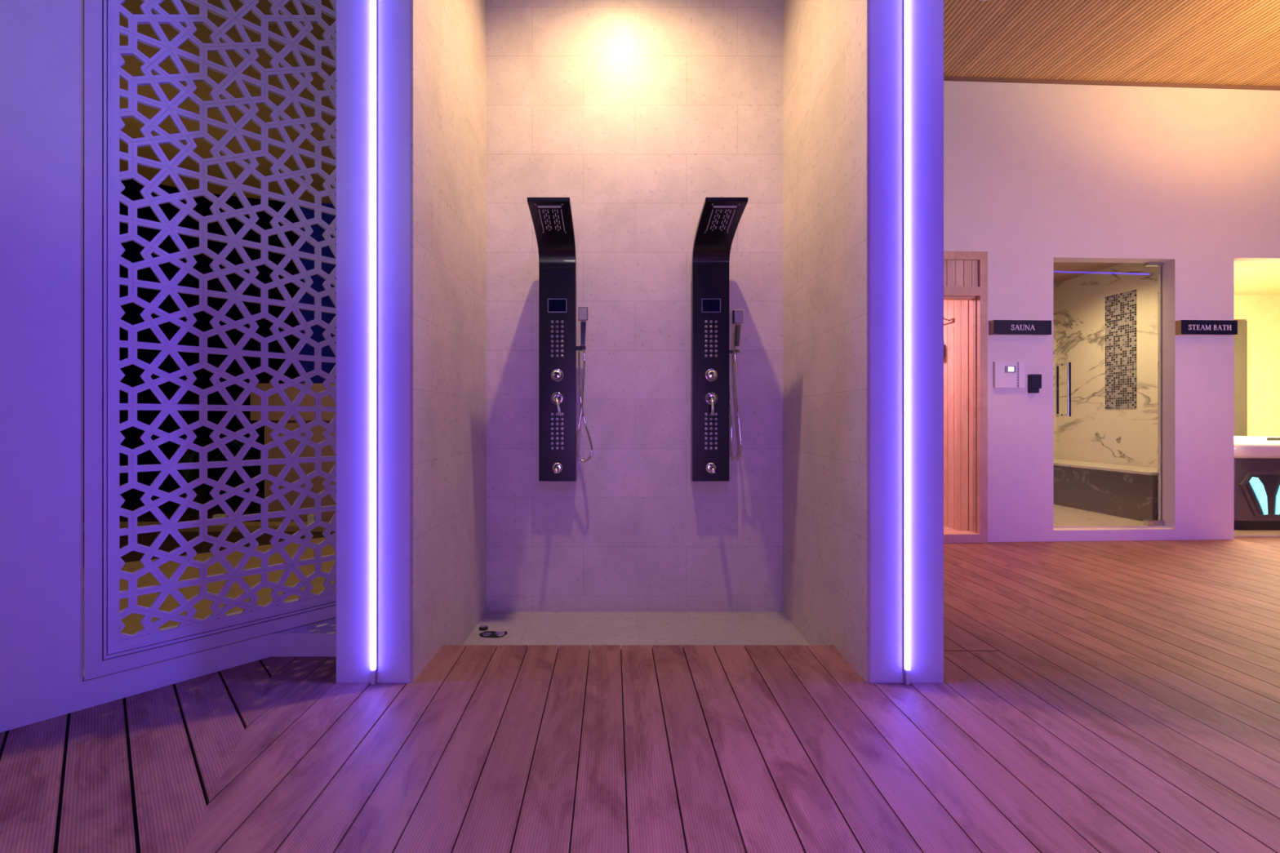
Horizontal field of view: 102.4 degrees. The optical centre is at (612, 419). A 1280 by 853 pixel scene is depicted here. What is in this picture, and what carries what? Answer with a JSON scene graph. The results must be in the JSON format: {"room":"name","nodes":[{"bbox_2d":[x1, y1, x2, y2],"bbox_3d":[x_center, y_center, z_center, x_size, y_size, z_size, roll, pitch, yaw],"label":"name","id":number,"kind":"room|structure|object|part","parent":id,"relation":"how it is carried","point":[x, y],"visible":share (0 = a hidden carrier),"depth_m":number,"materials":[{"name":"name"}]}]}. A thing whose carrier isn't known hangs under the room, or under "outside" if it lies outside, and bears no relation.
{"room":"spa","nodes":[
{"label":"spa","id":0,"kind":"room"},
{"bbox_2d":[0,0,336,732],"bbox_3d":[-2.806,-0.885,0.855,0.120,3.770,4.885,0,0,44],"label":"wall","id":1,"kind":"structure","parent":0,"point":[42,671],"depth_m":1.71,"materials":[{"name":"paint"}]},
{"bbox_2d":[84,0,336,680],"bbox_3d":[-1.454,-0.650,2.180,0.056,3.100,1.098,0,0,44],"label":"screen","id":2,"kind":"object","parent":1,"relation":"attached to","point":[107,650],"visible":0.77,"depth_m":2.00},
{"bbox_2d":[271,617,336,656],"bbox_3d":[-1.244,0.952,2.347,0.390,0.096,0.366,0,0,0],"label":"trim","id":3,"kind":"structure","parent":1,"relation":"attached to","point":[316,639],"depth_m":2.16,"materials":[{"name":"paint"}]},
{"bbox_2d":[83,168,298,484],"bbox_3d":[-5.000,-1.950,8.250,8.000,6.100,0.100,0,0,0],"label":"wall","id":4,"kind":"structure","parent":0,"point":[132,373],"depth_m":8.20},
{"bbox_2d":[298,202,336,383],"bbox_3d":[-2.975,-1.800,8.125,3.950,3.600,0.050,0,0,0],"label":"window","id":5,"kind":"structure","parent":4,"relation":"in","point":[308,315],"depth_m":8.10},
{"bbox_2d":[83,0,336,191],"bbox_3d":[-3.580,-2.240,2.759,3.642,0.080,6.321,0,0,44],"label":"ceiling","id":6,"kind":"structure","parent":0,"point":[132,65],"depth_m":3.47,"materials":[{"name":"brown wood"}]},
{"bbox_2d":[83,157,336,203],"bbox_3d":[-3.579,-2.160,4.461,4.606,0.080,0.828,0,0,-21],"label":"trim","id":7,"kind":"structure","parent":6,"relation":"attached to","point":[191,184],"depth_m":4.78,"materials":[{"name":"brown wood"}]},
{"bbox_2d":[336,0,409,684],"bbox_3d":[-0.898,-0.875,2.525,0.301,3.790,1.151,0,0,0],"label":"wall column","id":8,"kind":"structure","parent":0,"point":[353,16],"depth_m":1.95,"materials":[{"name":"paint"}]},
{"bbox_2d":[370,0,377,684],"bbox_3d":[-0.901,-0.880,1.942,0.018,3.760,0.015,0,0,0],"label":"led strip","id":9,"kind":"object","parent":8,"relation":"attached to","point":[373,2],"visible":1,"depth_m":1.93,"materials":[{"name":"plastic"}]},
{"bbox_2d":[409,0,486,682],"bbox_3d":[-0.752,-0.823,2.476,0.012,3.895,1.049,0,0,1],"label":"wall","id":10,"kind":"structure","parent":0,"point":[448,37],"depth_m":2.33,"materials":[{"name":"tile"}]},
{"bbox_2d":[486,0,782,612],"bbox_3d":[0.129,-0.823,3.015,1.730,3.895,0.030,0,0,0],"label":"wall","id":11,"kind":"structure","parent":0,"point":[637,113],"depth_m":3.00,"materials":[{"name":"tile"}]},
{"bbox_2d":[527,197,586,480],"bbox_3d":[-0.286,-0.368,2.761,0.266,1.444,0.478,0,0,0],"label":"shower panel","id":12,"kind":"object","parent":11,"relation":"attached to","point":[552,217],"visible":1,"depth_m":2.93,"materials":[{"name":"black metal"}]},
{"bbox_3d":[-0.315,0.278,2.890,0.060,0.060,0.084,0,0,0],"label":"tub spout","id":13,"kind":"part","parent":12,"relation":"part of","materials":[{"name":"silver metal"}]},
{"bbox_3d":[-0.315,-0.250,2.912,0.072,0.072,0.041,0,0,0],"label":"diverter knob","id":14,"kind":"part","parent":12,"relation":"part of","materials":[{"name":"silver metal"}]},
{"bbox_3d":[-0.304,-0.070,2.874,0.020,0.106,0.068,0,0,-25],"label":"lever","id":15,"kind":"part","parent":12,"relation":"part of","materials":[{"name":"silver metal"}]},
{"bbox_2d":[575,306,592,462],"bbox_3d":[-0.166,-0.190,2.896,0.096,0.871,0.081,0,0,23],"label":"shower","id":16,"kind":"object","parent":12,"relation":"attached to","point":[583,312],"visible":1,"depth_m":2.90,"materials":[{"name":"silver metal"}]},
{"bbox_3d":[-0.164,-0.481,2.895,0.034,0.134,0.028,0,0,0],"label":"handle","id":17,"kind":"part","parent":16,"relation":"part of","materials":[{"name":"silver metal"}]},
{"bbox_2d":[690,197,748,480],"bbox_3d":[0.590,-0.368,2.761,0.266,1.444,0.478,0,0,0],"label":"shower panel","id":18,"kind":"object","parent":11,"relation":"attached to","point":[719,219],"visible":1,"depth_m":2.93,"materials":[{"name":"black metal"}]},
{"bbox_3d":[0.562,-0.250,2.912,0.072,0.072,0.041,0,0,0],"label":"diverter knob","id":19,"kind":"part","parent":18,"relation":"part of","materials":[{"name":"silver metal"}]},
{"bbox_3d":[0.562,0.278,2.890,0.060,0.060,0.084,0,0,0],"label":"tub spout","id":20,"kind":"part","parent":18,"relation":"part of","materials":[{"name":"silver metal"}]},
{"bbox_3d":[0.559,-0.070,2.875,0.018,0.105,0.063,0,0,7],"label":"lever","id":21,"kind":"part","parent":18,"relation":"part of","materials":[{"name":"silver metal"}]},
{"bbox_2d":[728,309,743,461],"bbox_3d":[0.699,-0.186,2.914,0.068,0.849,0.107,0,0,0],"label":"shower","id":22,"kind":"object","parent":18,"relation":"attached to","point":[737,314],"visible":0.98,"depth_m":2.90,"materials":[{"name":"silver metal"}]},
{"bbox_3d":[0.706,-0.468,2.895,0.037,0.123,0.028,0,0,0],"label":"handle","id":23,"kind":"part","parent":22,"relation":"part of","materials":[{"name":"silver metal"}]},
{"bbox_2d":[463,612,808,648],"bbox_3d":[0.125,1.143,2.610,1.850,0.035,0.820,0,0,0],"label":"shower floor","id":24,"kind":"structure","parent":0,"point":[528,628],"depth_m":2.76,"materials":[{"name":"tile"}]},
{"bbox_2d":[479,625,488,631],"bbox_3d":[-0.691,1.115,2.754,0.048,0.019,0.048,0,0,0],"label":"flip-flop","id":25,"kind":"object","parent":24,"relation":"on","point":[482,628],"visible":1,"depth_m":2.74,"materials":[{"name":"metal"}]},
{"bbox_2d":[479,631,506,637],"bbox_3d":[-0.623,1.118,2.682,0.145,0.014,0.078,0,0,0],"label":"flip-flop","id":26,"kind":"object","parent":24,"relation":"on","point":[486,633],"visible":1,"depth_m":2.67,"materials":[{"name":"rubber"}]},
{"bbox_2d":[0,484,1279,852],"bbox_3d":[0.080,1.075,3.230,17.693,0.170,21.707,0,0,-45],"label":"floor","id":27,"kind":"structure","parent":0,"point":[1113,696],"depth_m":1.60,"materials":[{"name":"brown wood"}]},
{"bbox_2d":[83,452,128,518],"bbox_3d":[-5.606,0.699,5.456,0.698,0.681,0.652,0,0,-22],"label":"potted plant","id":28,"kind":"object","parent":27,"relation":"on","point":[119,452],"visible":0.02,"depth_m":5.39,"materials":[{"name":"green plant"}]},
{"bbox_3d":[-5.600,0.910,5.500,0.340,0.260,0.340,0,0,0],"label":"pot","id":29,"kind":"part","parent":28,"relation":"part of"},
{"bbox_2d":[154,444,235,515],"bbox_3d":[-4.720,0.668,5.783,0.815,0.744,0.701,0,0,0],"label":"potted plant","id":30,"kind":"object","parent":27,"relation":"on","point":[189,456],"visible":0.32,"depth_m":5.66,"materials":[{"name":"green plant"}]},
{"bbox_3d":[-4.700,0.910,5.700,0.340,0.260,0.340,0,0,0],"label":"pot","id":31,"kind":"part","parent":30,"relation":"part of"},
{"bbox_2d":[83,521,336,531],"bbox_3d":[-3.800,1.014,4.850,5.400,0.052,0.200,0,0,0],"label":"stone kerb","id":32,"kind":"object","parent":27,"relation":"on","point":[251,526],"visible":0.11,"depth_m":4.75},
{"bbox_2d":[213,514,226,518],"bbox_3d":[-3.705,0.944,4.850,0.091,0.088,0.060,0,0,0],"label":"garden lamp","id":33,"kind":"object","parent":32,"relation":"on","point":[215,516],"visible":0.45,"depth_m":4.82,"materials":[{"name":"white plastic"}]},
{"bbox_2d":[307,514,314,524],"bbox_3d":[-2.833,0.944,4.850,0.060,0.088,0.060,0,0,0],"label":"garden lamp","id":34,"kind":"object","parent":32,"relation":"on","point":[310,517],"visible":0.56,"depth_m":4.82,"materials":[{"name":"white plastic"}]},
{"bbox_2d":[198,435,264,513],"bbox_3d":[-3.707,0.601,5.519,1.162,0.878,0.906,0,0,-38],"label":"potted plant","id":35,"kind":"object","parent":27,"relation":"on","point":[251,455],"visible":0.18,"depth_m":5.46,"materials":[{"name":"green plant"}]},
{"bbox_3d":[-3.750,0.910,5.600,0.340,0.260,0.340,0,0,0],"label":"pot","id":36,"kind":"part","parent":35,"relation":"part of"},
{"bbox_2d":[250,383,336,521],"bbox_3d":[-2.912,0.346,5.060,1.224,1.389,0.120,0,0,0],"label":"wall","id":37,"kind":"structure","parent":27,"relation":"on","point":[291,424],"depth_m":5.02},
{"bbox_3d":[-2.912,-0.168,5.060,1.224,0.361,0.120,0,0,0],"label":"panel","id":38,"kind":"part","parent":37,"relation":"part of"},
{"bbox_3d":[-2.850,0.526,5.070,1.100,1.028,0.100,0,0,0],"label":"panel","id":39,"kind":"part","parent":37,"relation":"part of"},
{"bbox_2d":[1234,435,1279,530],"bbox_3d":[6.405,0.589,5.425,2.120,0.802,1.880,0,0,0],"label":"hot tub","id":40,"kind":"object","parent":27,"relation":"on","point":[1256,459],"visible":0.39,"depth_m":4.54,"materials":[{"name":"white plastic"}]},
{"bbox_2d":[1249,476,1267,515],"bbox_3d":[5.693,0.676,4.532,0.156,0.332,0.016,0,0,0],"label":"lamp","id":41,"kind":"object","parent":40,"relation":"attached to","point":[1258,485],"depth_m":4.53,"materials":[{"name":"teal glass"}]},
{"bbox_3d":[5.814,0.660,4.549,0.519,0.391,0.022,0,0,0],"label":"lamp panel","id":42,"kind":"part","parent":40,"relation":"part of","materials":[{"name":"brown wood"}]},
{"bbox_2d":[1275,486,1279,515],"bbox_3d":[5.923,0.676,4.532,0.156,0.332,0.016,0,0,0],"label":"lamp","id":43,"kind":"object","parent":40,"relation":"attached to","point":[1277,488],"depth_m":4.53,"materials":[{"name":"teal glass"}]},
{"bbox_2d":[782,0,870,682],"bbox_3d":[0.986,-0.823,2.475,0.012,3.895,1.049,0,0,2],"label":"wall","id":44,"kind":"structure","parent":0,"point":[826,43],"depth_m":2.33,"materials":[{"name":"tile"}]},
{"bbox_2d":[870,0,943,683],"bbox_3d":[1.117,-0.875,2.525,0.279,3.790,1.151,0,0,0],"label":"wall column","id":45,"kind":"structure","parent":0,"point":[926,16],"depth_m":1.95,"materials":[{"name":"paint"}]},
{"bbox_2d":[902,0,910,684],"bbox_3d":[1.111,-0.880,1.942,0.018,3.760,0.015,0,0,0],"label":"led strip","id":46,"kind":"object","parent":45,"relation":"attached to","point":[906,3],"visible":1,"depth_m":1.93,"materials":[{"name":"plastic"}]},
{"bbox_2d":[943,525,959,531],"bbox_3d":[2.075,0.968,5.325,1.850,0.025,2.050,0,0,0],"label":"floor","id":47,"kind":"structure","parent":0,"point":[945,528],"depth_m":4.42,"materials":[{"name":"brown wood"}]},
{"bbox_2d":[943,300,968,531],"bbox_3d":[2.980,-0.100,5.293,0.030,2.200,2.015,0,0,0],"label":"wall","id":48,"kind":"structure","parent":0,"point":[956,334],"depth_m":4.42,"materials":[{"name":"brown wood"}]},
{"bbox_2d":[943,317,954,324],"bbox_3d":[2.925,-0.874,4.830,0.080,0.058,0.740,0,0,0],"label":"peg rail","id":49,"kind":"object","parent":48,"relation":"attached to","point":[951,320],"visible":0.13,"depth_m":4.50,"materials":[{"name":"brown wood"}]},
{"bbox_2d":[1053,283,1057,458],"bbox_3d":[4.135,-0.290,6.010,2.070,2.580,0.060,0,0,0],"label":"wall","id":50,"kind":"structure","parent":0,"point":[1055,285],"depth_m":5.98,"materials":[{"name":"white stone"}]},
{"bbox_2d":[1057,262,1157,467],"bbox_3d":[5.200,-0.290,5.205,0.060,2.580,1.690,0,0,0],"label":"wall","id":51,"kind":"structure","parent":0,"point":[1092,433],"depth_m":5.46,"materials":[{"name":"white stone"}]},
{"bbox_2d":[1105,289,1136,408],"bbox_3d":[5.166,-0.695,5.228,0.008,1.170,0.315,0,0,0],"label":"mosaic panel","id":52,"kind":"object","parent":51,"relation":"attached to","point":[1121,308],"visible":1,"depth_m":5.22,"materials":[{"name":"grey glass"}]},
{"bbox_2d":[1053,504,1168,528],"bbox_3d":[4.135,0.920,5.140,2.070,0.040,1.680,0,0,0],"label":"floor","id":53,"kind":"structure","parent":0,"point":[1064,517],"depth_m":4.57,"materials":[{"name":"tile"}]},
{"bbox_2d":[1053,458,1157,521],"bbox_3d":[4.904,0.680,5.210,0.519,0.440,1.540,0,0,0],"label":"stone bench","id":54,"kind":"object","parent":53,"relation":"on","point":[1122,491],"visible":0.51,"depth_m":4.88,"materials":[{"name":"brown stone"}]},
{"bbox_3d":[4.904,0.472,5.207,0.519,0.025,1.534,0,0,0],"label":"seat","id":55,"kind":"part","parent":54,"relation":"part of","materials":[{"name":"white stone"}]},
{"bbox_2d":[943,80,1279,542],"bbox_3d":[4.756,-0.935,4.313,7.400,3.870,0.120,0,0,-2],"label":"wall","id":56,"kind":"structure","parent":0,"point":[1037,175],"depth_m":4.23,"materials":[{"name":"white paint"}]},
{"bbox_2d":[943,250,987,543],"bbox_3d":[2.491,-0.178,4.195,1.084,2.356,0.122,0,0,-2],"label":"door frame","id":57,"kind":"structure","parent":56,"relation":"in","point":[965,273],"depth_m":4.17,"materials":[{"name":"brown wood"}]},
{"bbox_3d":[2.491,-1.181,4.170,0.962,0.218,0.030,0,0,-2],"label":"overdoor panel","id":58,"kind":"part","parent":57,"relation":"part of","materials":[{"name":"brown wood"}]},
{"bbox_2d":[993,361,1024,387],"bbox_3d":[3.222,-0.361,4.174,0.250,0.213,0.026,0,0,-2],"label":"control panel","id":59,"kind":"object","parent":56,"relation":"attached to","point":[1006,374],"visible":1,"depth_m":4.16,"materials":[{"name":"white plastic"}]},
{"bbox_2d":[989,320,1051,335],"bbox_3d":[3.309,-0.741,4.167,0.482,0.115,0.048,0,0,-2],"label":"door sign","id":60,"kind":"object","parent":56,"relation":"attached to","point":[997,327],"visible":1,"depth_m":4.15,"materials":[{"name":"black plastic"}]},
{"bbox_2d":[1027,374,1041,393],"bbox_3d":[3.434,-0.288,4.179,0.086,0.150,0.035,0,0,-2],"label":"reader","id":61,"kind":"object","parent":56,"relation":"attached to","point":[1034,381],"visible":1,"depth_m":4.16,"materials":[{"name":"black plastic"}]},
{"bbox_2d":[1054,262,1164,526],"bbox_3d":[4.140,-0.215,4.311,1.069,2.268,0.129,0,0,0],"label":"door","id":62,"kind":"structure","parent":56,"relation":"in","point":[1145,522],"depth_m":4.34,"materials":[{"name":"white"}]},
{"bbox_3d":[3.775,-0.246,4.346,0.023,0.450,0.059,0,0,0],"label":"handle","id":63,"kind":"part","parent":62,"relation":"part of","materials":[{"name":"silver metal"}]},
{"bbox_3d":[3.780,-0.246,4.276,0.023,0.450,0.059,0,0,0],"label":"handle","id":64,"kind":"part","parent":62,"relation":"part of","materials":[{"name":"silver metal"}]},
{"bbox_2d":[943,75,1279,90],"bbox_3d":[4.759,-2.756,4.247,7.400,0.028,0.012,0,0,-2],"label":"trim","id":65,"kind":"structure","parent":56,"relation":"attached to","point":[945,78],"depth_m":4.21,"materials":[{"name":"brown wood"}]},
{"bbox_2d":[1175,320,1237,335],"bbox_3d":[4.894,-0.753,4.235,0.484,0.117,0.048,0,0,-2],"label":"door sign","id":66,"kind":"object","parent":56,"relation":"attached to","point":[1183,327],"visible":1,"depth_m":4.21,"materials":[{"name":"black plastic"}]},
{"bbox_2d":[943,0,1279,86],"bbox_3d":[4.930,-2.781,2.509,7.336,0.022,3.817,0,0,0],"label":"ceiling","id":67,"kind":"structure","parent":0,"point":[1197,42],"depth_m":3.75,"materials":[{"name":"brown wood"}]},
{"bbox_2d":[1157,266,1159,519],"bbox_3d":[4.935,-0.290,4.410,0.470,2.580,0.040,0,0,0],"label":"wall","id":68,"kind":"structure","parent":0,"point":[1158,266],"depth_m":4.42,"materials":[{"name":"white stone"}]},
{"bbox_2d":[1053,262,1279,294],"bbox_3d":[6.130,-1.620,5.530,6.060,0.080,2.260,0,0,0],"label":"ceiling","id":69,"kind":"structure","parent":0,"point":[1250,278],"depth_m":5.63,"materials":[{"name":"white paint"}]},
{"bbox_2d":[1234,319,1247,435],"bbox_3d":[7.838,-0.127,6.520,0.254,2.255,0.160,0,0,0],"label":"tall cabinet","id":70,"kind":"object","parent":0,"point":[1241,339],"visible":0.32,"depth_m":6.44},
{"bbox_2d":[1234,294,1279,436],"bbox_3d":[7.225,-0.400,6.630,3.950,2.800,0.060,0,0,0],"label":"wall","id":71,"kind":"structure","parent":0,"point":[1261,313],"depth_m":6.60,"materials":[{"name":"paint"}]}
]}

